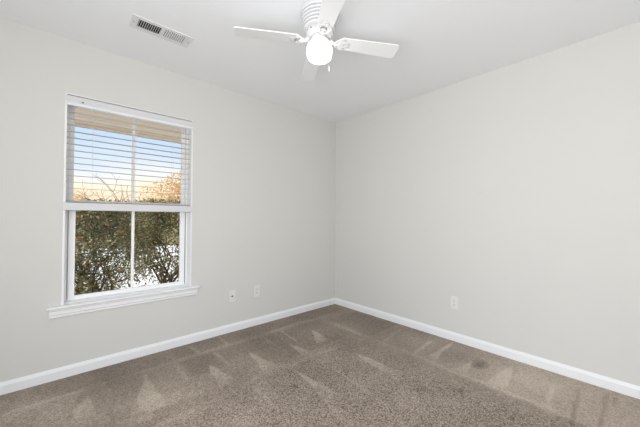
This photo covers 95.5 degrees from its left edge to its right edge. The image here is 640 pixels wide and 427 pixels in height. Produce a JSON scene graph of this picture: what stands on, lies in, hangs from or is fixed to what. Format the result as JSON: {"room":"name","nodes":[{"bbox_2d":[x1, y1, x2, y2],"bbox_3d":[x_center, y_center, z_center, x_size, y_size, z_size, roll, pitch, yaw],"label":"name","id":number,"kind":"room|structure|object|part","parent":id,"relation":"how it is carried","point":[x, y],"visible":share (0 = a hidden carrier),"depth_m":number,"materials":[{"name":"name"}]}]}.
{"room":"empty bedroom","nodes":[
{"label":"empty bedroom","id":0,"kind":"room"},
{"bbox_2d":[0,18,335,381],"bbox_3d":[-1.312,0.039,2.675,4.270,2.790,0.160,1,-1,-42],"label":"wall","id":1,"kind":"structure","parent":0,"point":[263,184],"depth_m":2.55,"materials":[{"name":"paint"}]},
{"bbox_2d":[46,92,199,318],"bbox_3d":[-1.558,-0.062,2.428,1.037,1.611,0.197,1,-1,-42],"label":"window","id":2,"kind":"structure","parent":1,"relation":"in","point":[71,304],"depth_m":2.35,"materials":[{"name":"white paint"}]},
{"bbox_3d":[-1.587,0.287,2.461,0.827,0.765,0.028,1,-1,-42],"label":"sash","id":3,"kind":"part","parent":2,"relation":"part of","materials":[{"name":"white plastic"}]},
{"bbox_3d":[-1.597,-0.101,2.481,0.869,1.520,0.068,1,-1,-42],"label":"frame","id":4,"kind":"part","parent":2,"relation":"part of","materials":[{"name":"white plastic"}]},
{"bbox_3d":[-1.604,-0.448,2.497,0.835,0.785,0.028,1,-1,-42],"label":"sash","id":5,"kind":"part","parent":2,"relation":"part of","materials":[{"name":"white plastic"}]},
{"bbox_2d":[62,94,192,211],"bbox_3d":[-1.530,-0.435,2.413,0.905,0.836,0.082,1,-1,-42],"label":"window blind","id":6,"kind":"object","parent":2,"relation":"attached to","point":[69,100],"visible":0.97,"depth_m":2.35,"materials":[{"name":"white plastic"}]},
{"bbox_3d":[-1.746,-0.442,2.233,0.001,0.757,0.057,1,-1,-42],"label":"ladder cord","id":7,"kind":"part","parent":6,"relation":"part of","materials":[{"name":"white fabric"}]},
{"bbox_3d":[-1.531,-0.045,2.405,0.905,0.056,0.079,1,-1,-42],"label":"rail","id":8,"kind":"part","parent":6,"relation":"part of","materials":[{"name":"white plastic"}]},
{"bbox_3d":[-1.507,-0.794,2.396,0.891,0.022,0.014,1,-1,-42],"label":"valance molding","id":9,"kind":"part","parent":6,"relation":"part of","materials":[{"name":"white paint"}]},
{"bbox_3d":[-1.537,-0.438,2.422,0.001,0.757,0.057,1,-1,-42],"label":"ladder cord","id":10,"kind":"part","parent":6,"relation":"part of","materials":[{"name":"white fabric"}]},
{"bbox_2d":[75,108,180,143],"bbox_3d":[-1.082,-1.058,3.899,10.000,0.195,1.330,1,-1,-42],"label":"eave","id":11,"kind":"object","parent":1,"relation":"attached to","point":[80,123],"depth_m":3.36},
{"bbox_2d":[0,298,334,394],"bbox_3d":[-1.259,1.144,2.592,3.950,0.078,0.015,1,-1,-42],"label":"baseboard","id":12,"kind":"structure","parent":1,"relation":"attached to","point":[24,382],"depth_m":2.38,"materials":[{"name":"white paint"}]},
{"bbox_2d":[229,290,235,301],"bbox_3d":[-0.884,0.834,2.933,0.071,0.118,0.017,1,-1,-42],"label":"cable jack plate","id":13,"kind":"object","parent":1,"relation":"attached to","point":[231,292],"visible":1,"depth_m":2.93,"materials":[{"name":"white plastic"}]},
{"bbox_2d":[254,285,259,296],"bbox_3d":[-0.680,0.834,3.123,0.071,0.118,0.009,1,-1,-42],"label":"electrical outlet","id":14,"kind":"object","parent":1,"relation":"attached to","point":[256,288],"visible":1,"depth_m":3.12,"materials":[{"name":"white plastic"}]},
{"bbox_2d":[0,304,639,426],"bbox_3d":[-0.007,1.177,1.206,3.950,0.021,3.750,1,-1,-42],"label":"floor","id":15,"kind":"structure","parent":0,"point":[334,365],"depth_m":1.96,"materials":[{"name":"beige carpet"}]},
{"bbox_2d":[0,0,639,122],"bbox_3d":[0.006,-1.322,1.246,3.950,0.100,3.750,1,-1,-42],"label":"ceiling","id":16,"kind":"structure","parent":0,"point":[442,43],"depth_m":2.06,"materials":[{"name":"paint"}]},
{"bbox_2d":[128,14,193,47],"bbox_3d":[-1.099,-1.261,2.025,0.376,0.009,0.156,1,-1,-42],"label":"ceiling vent","id":17,"kind":"object","parent":16,"relation":"in","point":[140,23],"visible":1,"depth_m":2.01,"materials":[{"name":"white metal"}]},
{"bbox_2d":[233,0,398,80],"bbox_3d":[-0.003,-1.060,1.834,0.801,0.404,0.801,0,-1,34],"label":"ceiling fan","id":18,"kind":"object","parent":16,"relation":"hanging from","point":[319,18],"visible":1,"depth_m":1.78,"materials":[{"name":"white metal"}]},
{"bbox_3d":[-0.322,-1.088,1.771,0.390,0.006,0.120,-1,8,-11],"label":"blade","id":19,"kind":"part","parent":18,"relation":"part of","materials":[{"name":"white wood"}]},
{"bbox_3d":[-0.067,-1.080,2.153,0.120,0.006,0.390,-9,-1,-11],"label":"blade","id":20,"kind":"part","parent":18,"relation":"part of","materials":[{"name":"white wood"}]},
{"bbox_3d":[-0.003,-1.025,1.834,0.160,0.119,0.160,1,-1,-42],"label":"glass globe","id":21,"kind":"part","parent":18,"relation":"part of","materials":[{"name":"white glass"}]},
{"bbox_3d":[0.061,-1.090,1.516,0.120,0.006,0.390,10,-1,-11],"label":"blade","id":22,"kind":"part","parent":18,"relation":"part of","materials":[{"name":"white wood"}]},
{"bbox_3d":[0.316,-1.082,1.898,0.390,0.006,0.120,2,-10,-11],"label":"blade","id":23,"kind":"part","parent":18,"relation":"part of","materials":[{"name":"white wood"}]},
{"bbox_2d":[335,22,639,385],"bbox_3d":[1.577,0.052,2.543,0.160,2.790,3.910,1,-1,-42],"label":"wall","id":24,"kind":"structure","parent":0,"point":[511,192],"depth_m":2.41,"materials":[{"name":"paint"}]},
{"bbox_2d":[451,296,457,309],"bbox_3d":[1.267,0.842,2.743,0.009,0.118,0.071,1,-1,-42],"label":"electrical outlet","id":25,"kind":"object","parent":24,"relation":"attached to","point":[454,300],"visible":1,"depth_m":2.74,"materials":[{"name":"white plastic"}]},
{"bbox_2d":[335,298,639,398],"bbox_3d":[1.458,1.157,2.521,0.015,0.078,3.735,1,-1,-42],"label":"baseboard","id":26,"kind":"structure","parent":24,"relation":"attached to","point":[625,388],"depth_m":2.37,"materials":[{"name":"white paint"}]},
{"label":"outside","id":27,"kind":"structure","parent":0,"visible":0},
{"bbox_3d":[-0.726,1.523,4.940,60.000,0.100,2.440,1,-1,-42],"label":"planting bed","id":28,"kind":"object","parent":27,"visible":0},
{"bbox_2d":[67,198,157,294],"bbox_3d":[-2.521,0.627,3.123,1.456,1.627,0.888,1,-1,-42],"label":"evergreen shrub","id":29,"kind":"object","parent":28,"relation":"on","point":[88,230],"visible":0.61,"depth_m":3.22,"materials":[{"name":"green plant"}]},
{"bbox_2d":[115,197,179,285],"bbox_3d":[-2.276,0.601,4.482,1.336,1.730,1.294,0,-1,-11],"label":"evergreen shrub","id":30,"kind":"object","parent":28,"relation":"on","point":[164,217],"visible":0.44,"depth_m":4.30,"materials":[{"name":"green plant"}]},
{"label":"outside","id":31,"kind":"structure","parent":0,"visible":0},
{"bbox_2d":[74,245,178,292],"bbox_3d":[-5.032,1.576,9.702,60.000,0.100,10.400,1,-1,-42],"label":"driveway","id":32,"kind":"structure","parent":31,"point":[173,246],"depth_m":7.21,"materials":[{"name":"concrete"}]},
{"bbox_2d":[75,281,125,293],"bbox_3d":[-3.470,1.223,4.588,0.683,0.466,0.357,1,-1,-42],"label":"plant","id":33,"kind":"object","parent":32,"relation":"on","point":[116,281],"visible":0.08,"depth_m":4.65,"materials":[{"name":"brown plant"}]},
{"bbox_2d":[77,173,129,285],"bbox_3d":[-4.399,0.329,5.772,1.546,2.283,0.920,0,-1,-5],"label":"bare tree","id":34,"kind":"object","parent":32,"relation":"on","point":[111,173],"visible":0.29,"depth_m":5.87,"materials":[{"name":"brown plant"}]},
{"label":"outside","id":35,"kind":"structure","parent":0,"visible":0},
{"bbox_2d":[75,225,178,249],"bbox_3d":[-16.861,1.959,37.695,100.000,0.100,47.000,1,-1,-42],"label":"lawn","id":36,"kind":"structure","parent":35,"point":[84,225],"depth_m":17.57,"materials":[{"name":"green plant"}]},
{"bbox_2d":[73,191,89,224],"bbox_3d":[-14.320,0.102,14.880,5.001,2.986,2.344,1,-1,-42],"label":"autumn tree","id":37,"kind":"object","parent":36,"relation":"on","point":[76,198],"visible":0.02,"depth_m":15.85,"materials":[{"name":"brown plant"}]},
{"bbox_2d":[135,171,180,203],"bbox_3d":[-7.571,-0.421,16.652,5.186,4.137,2.304,1,-1,-42],"label":"autumn tree","id":38,"kind":"object","parent":36,"relation":"on","point":[178,185],"visible":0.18,"depth_m":15.78,"materials":[{"name":"brown plant"}]}
]}

